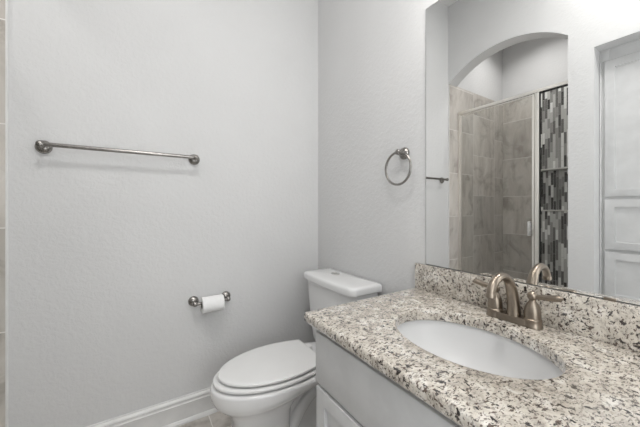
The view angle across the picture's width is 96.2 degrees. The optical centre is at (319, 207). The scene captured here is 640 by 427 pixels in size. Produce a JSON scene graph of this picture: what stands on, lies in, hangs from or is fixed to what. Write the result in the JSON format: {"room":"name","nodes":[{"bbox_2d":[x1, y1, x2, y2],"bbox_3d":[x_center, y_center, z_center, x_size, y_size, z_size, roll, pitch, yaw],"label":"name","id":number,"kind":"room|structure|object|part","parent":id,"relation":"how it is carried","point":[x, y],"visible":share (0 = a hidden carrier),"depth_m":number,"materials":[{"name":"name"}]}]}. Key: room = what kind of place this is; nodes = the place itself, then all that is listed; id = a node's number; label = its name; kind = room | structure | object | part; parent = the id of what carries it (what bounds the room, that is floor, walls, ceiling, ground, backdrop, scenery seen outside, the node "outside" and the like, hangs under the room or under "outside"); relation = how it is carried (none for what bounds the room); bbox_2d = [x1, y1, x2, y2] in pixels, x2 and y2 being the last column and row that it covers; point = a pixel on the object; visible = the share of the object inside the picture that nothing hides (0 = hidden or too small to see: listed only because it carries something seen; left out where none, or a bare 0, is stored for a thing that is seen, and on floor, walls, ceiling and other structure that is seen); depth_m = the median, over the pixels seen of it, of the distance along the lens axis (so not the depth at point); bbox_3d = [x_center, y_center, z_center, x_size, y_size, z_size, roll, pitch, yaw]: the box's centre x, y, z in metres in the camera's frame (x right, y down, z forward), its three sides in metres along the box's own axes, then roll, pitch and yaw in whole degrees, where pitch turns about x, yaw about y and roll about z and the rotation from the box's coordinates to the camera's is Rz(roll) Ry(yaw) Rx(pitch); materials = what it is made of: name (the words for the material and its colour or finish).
{"room":"bathroom","nodes":[
{"label":"bathroom","id":0,"kind":"room"},
{"bbox_2d":[8,0,317,426],"bbox_3d":[-0.681,-0.443,1.796,1.747,3.350,0.120,0,0,-33],"label":"wall","id":1,"kind":"structure","parent":0,"point":[108,252],"depth_m":1.56,"materials":[{"name":"paint"}]},
{"bbox_2d":[34,140,199,164],"bbox_3d":[-0.992,-0.283,1.479,0.710,0.062,0.080,0,0,-33],"label":"towel bar","id":2,"kind":"object","parent":1,"relation":"attached to","point":[42,146],"visible":1,"depth_m":1.40,"materials":[{"name":"silver metal"}]},
{"bbox_3d":[-1.260,-0.286,1.296,0.030,0.030,0.061,0,0,-33],"label":"post","id":3,"kind":"part","parent":2,"relation":"part of","materials":[{"name":"silver metal"}]},
{"bbox_2d":[87,387,218,426],"bbox_3d":[-0.703,1.157,1.696,1.599,0.150,0.026,0,0,-33],"label":"baseboard","id":4,"kind":"structure","parent":1,"relation":"attached to","point":[184,409],"depth_m":1.61,"materials":[{"name":"white wood"}]},
{"bbox_2d":[188,291,230,306],"bbox_3d":[-0.645,0.545,1.703,0.244,0.058,0.074,0,0,-33],"label":"toilet paper holder","id":5,"kind":"object","parent":1,"relation":"attached to","point":[193,301],"visible":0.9,"depth_m":1.67,"materials":[{"name":"silver metal"}]},
{"bbox_2d":[200,294,224,313],"bbox_3d":[-0.630,0.561,1.684,0.119,0.090,0.090,0,0,-33],"label":"toilet paper roll","id":6,"kind":"object","parent":5,"relation":"on","point":[213,303],"visible":0.96,"depth_m":1.65,"materials":[{"name":"white paper"}]},
{"bbox_2d":[178,411,230,426],"bbox_3d":[-0.568,1.282,0.362,3.097,0.100,2.660,0,0,-33],"label":"floor","id":7,"kind":"structure","parent":0,"point":[218,419],"depth_m":1.66,"materials":[{"name":"tile"}]},
{"bbox_2d":[210,268,381,426],"bbox_3d":[-0.151,0.816,1.556,0.843,0.833,0.524,0,0,-33],"label":"toilet","id":8,"kind":"object","parent":7,"relation":"on","point":[271,385],"visible":0.8,"depth_m":1.43,"materials":[{"name":"white ceramic"}]},
{"bbox_3d":[-0.273,0.824,1.479,0.530,0.015,0.378,0,0,-33],"label":"seat","id":9,"kind":"part","parent":8,"relation":"part of","materials":[{"name":"white plastic"}]},
{"bbox_3d":[-0.188,1.036,1.533,0.757,0.392,0.388,0,0,-33],"label":"bowl","id":10,"kind":"part","parent":8,"relation":"part of","materials":[{"name":"white ceramic"}]},
{"bbox_3d":[-0.264,0.799,1.485,0.507,0.018,0.360,0,0,-33],"label":"seat lid","id":11,"kind":"part","parent":8,"relation":"part of","materials":[{"name":"white plastic"}]},
{"bbox_3d":[0.106,0.430,1.721,0.232,0.055,0.524,0,0,-33],"label":"tank lid","id":12,"kind":"part","parent":8,"relation":"part of","materials":[{"name":"white ceramic"}]},
{"bbox_3d":[0.109,0.649,1.722,0.202,0.390,0.492,0,0,-33],"label":"tank","id":13,"kind":"part","parent":8,"relation":"part of","materials":[{"name":"white ceramic"}]},
{"bbox_2d":[316,330,460,426],"bbox_3d":[0.461,0.826,0.841,0.603,0.810,0.851,0,0,-33],"label":"vanity cabinet","id":14,"kind":"object","parent":7,"relation":"on","point":[350,392],"visible":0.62,"depth_m":0.83,"materials":[{"name":"white paint"}]},
{"bbox_3d":[0.104,0.875,0.858,0.020,0.485,0.407,0,0,-33],"label":"door","id":15,"kind":"part","parent":14,"relation":"part of","materials":[{"name":"white paint"}]},
{"bbox_2d":[304,288,639,426],"bbox_3d":[0.449,0.402,0.840,0.625,0.037,0.921,0,0,-33],"label":"countertop","id":16,"kind":"structure","parent":14,"relation":"on","point":[598,385],"depth_m":0.68,"materials":[{"name":"stone"}]},
{"bbox_2d":[397,320,562,379],"bbox_3d":[0.439,0.497,0.860,0.394,0.149,0.522,0,0,-33],"label":"sink","id":17,"kind":"object","parent":16,"relation":"in","point":[467,346],"visible":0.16,"depth_m":0.98,"materials":[{"name":"white ceramic"}]},
{"bbox_2d":[473,272,563,329],"bbox_3d":[0.598,0.296,0.940,0.194,0.174,0.272,0,0,-33],"label":"faucet","id":18,"kind":"object","parent":16,"relation":"on","point":[532,317],"visible":1,"depth_m":0.93,"materials":[{"name":"silver metal"}]},
{"bbox_3d":[0.606,0.279,1.059,0.025,0.025,0.079,0,0,-33],"label":"lever","id":19,"kind":"part","parent":18,"relation":"part of","materials":[{"name":"silver metal"}]},
{"bbox_3d":[0.625,0.326,1.025,0.056,0.114,0.056,0,0,-33],"label":"handle","id":20,"kind":"part","parent":18,"relation":"part of","materials":[{"name":"silver metal"}]},
{"bbox_3d":[0.598,0.289,0.936,0.185,0.161,0.043,0,0,-33],"label":"spout","id":21,"kind":"part","parent":18,"relation":"part of","materials":[{"name":"silver metal"}]},
{"bbox_3d":[0.656,0.372,0.977,0.050,0.022,0.144,0,0,-33],"label":"plate","id":22,"kind":"part","parent":18,"relation":"part of","materials":[{"name":"silver metal"}]},
{"bbox_3d":[0.687,0.326,0.928,0.056,0.114,0.056,0,0,-33],"label":"handle","id":23,"kind":"part","parent":18,"relation":"part of","materials":[{"name":"silver metal"}]},
{"bbox_3d":[0.710,0.279,0.897,0.025,0.025,0.079,0,0,-33],"label":"lever","id":24,"kind":"part","parent":18,"relation":"part of","materials":[{"name":"silver metal"}]},
{"bbox_2d":[318,0,638,305],"bbox_3d":[0.720,-0.443,1.112,0.120,3.350,2.540,0,0,-33],"label":"wall","id":25,"kind":"structure","parent":0,"point":[372,53],"depth_m":1.65,"materials":[{"name":"paint"}]},
{"bbox_2d":[385,147,411,185],"bbox_3d":[0.401,-0.209,1.444,0.060,0.195,0.174,0,0,-33],"label":"towel ring","id":26,"kind":"object","parent":25,"relation":"attached to","point":[403,153],"visible":1,"depth_m":1.43,"materials":[{"name":"silver metal"}]},
{"bbox_3d":[0.395,-0.279,1.435,0.040,0.030,0.030,0,0,-33],"label":"post","id":27,"kind":"part","parent":26,"relation":"part of","materials":[{"name":"silver metal"}]},
{"bbox_2d":[415,263,639,351],"bbox_3d":[0.708,0.324,0.998,0.020,0.119,0.911,0,0,-33],"label":"backsplash","id":28,"kind":"structure","parent":25,"relation":"attached to","point":[611,322],"depth_m":0.90,"materials":[{"name":"stone"}]},
{"bbox_2d":[426,0,639,305],"bbox_3d":[0.719,-0.332,0.992,0.010,1.197,0.832,0,0,-33],"label":"mirror","id":29,"kind":"object","parent":25,"relation":"attached to","point":[533,106],"visible":1,"depth_m":0.96,"materials":[{"name":"silver mirror"}]},
{"bbox_3d":[-1.948,-0.443,0.988,1.258,3.350,0.120,0,0,-33],"label":"wall","id":30,"kind":"structure","parent":0,"visible":0},
{"bbox_2d":[0,0,4,426],"bbox_3d":[-1.865,-0.037,0.964,1.132,2.540,0.009,0,0,-33],"label":"wall tile","id":31,"kind":"structure","parent":30,"relation":"attached to","point":[2,2],"depth_m":1.26,"materials":[{"name":"stone"}]},
{"bbox_2d":[5,0,7,426],"bbox_3d":[-1.385,-0.028,1.270,0.008,2.520,0.010,0,0,-33],"label":"trim","id":32,"kind":"structure","parent":30,"relation":"attached to","point":[6,1],"depth_m":1.27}
]}

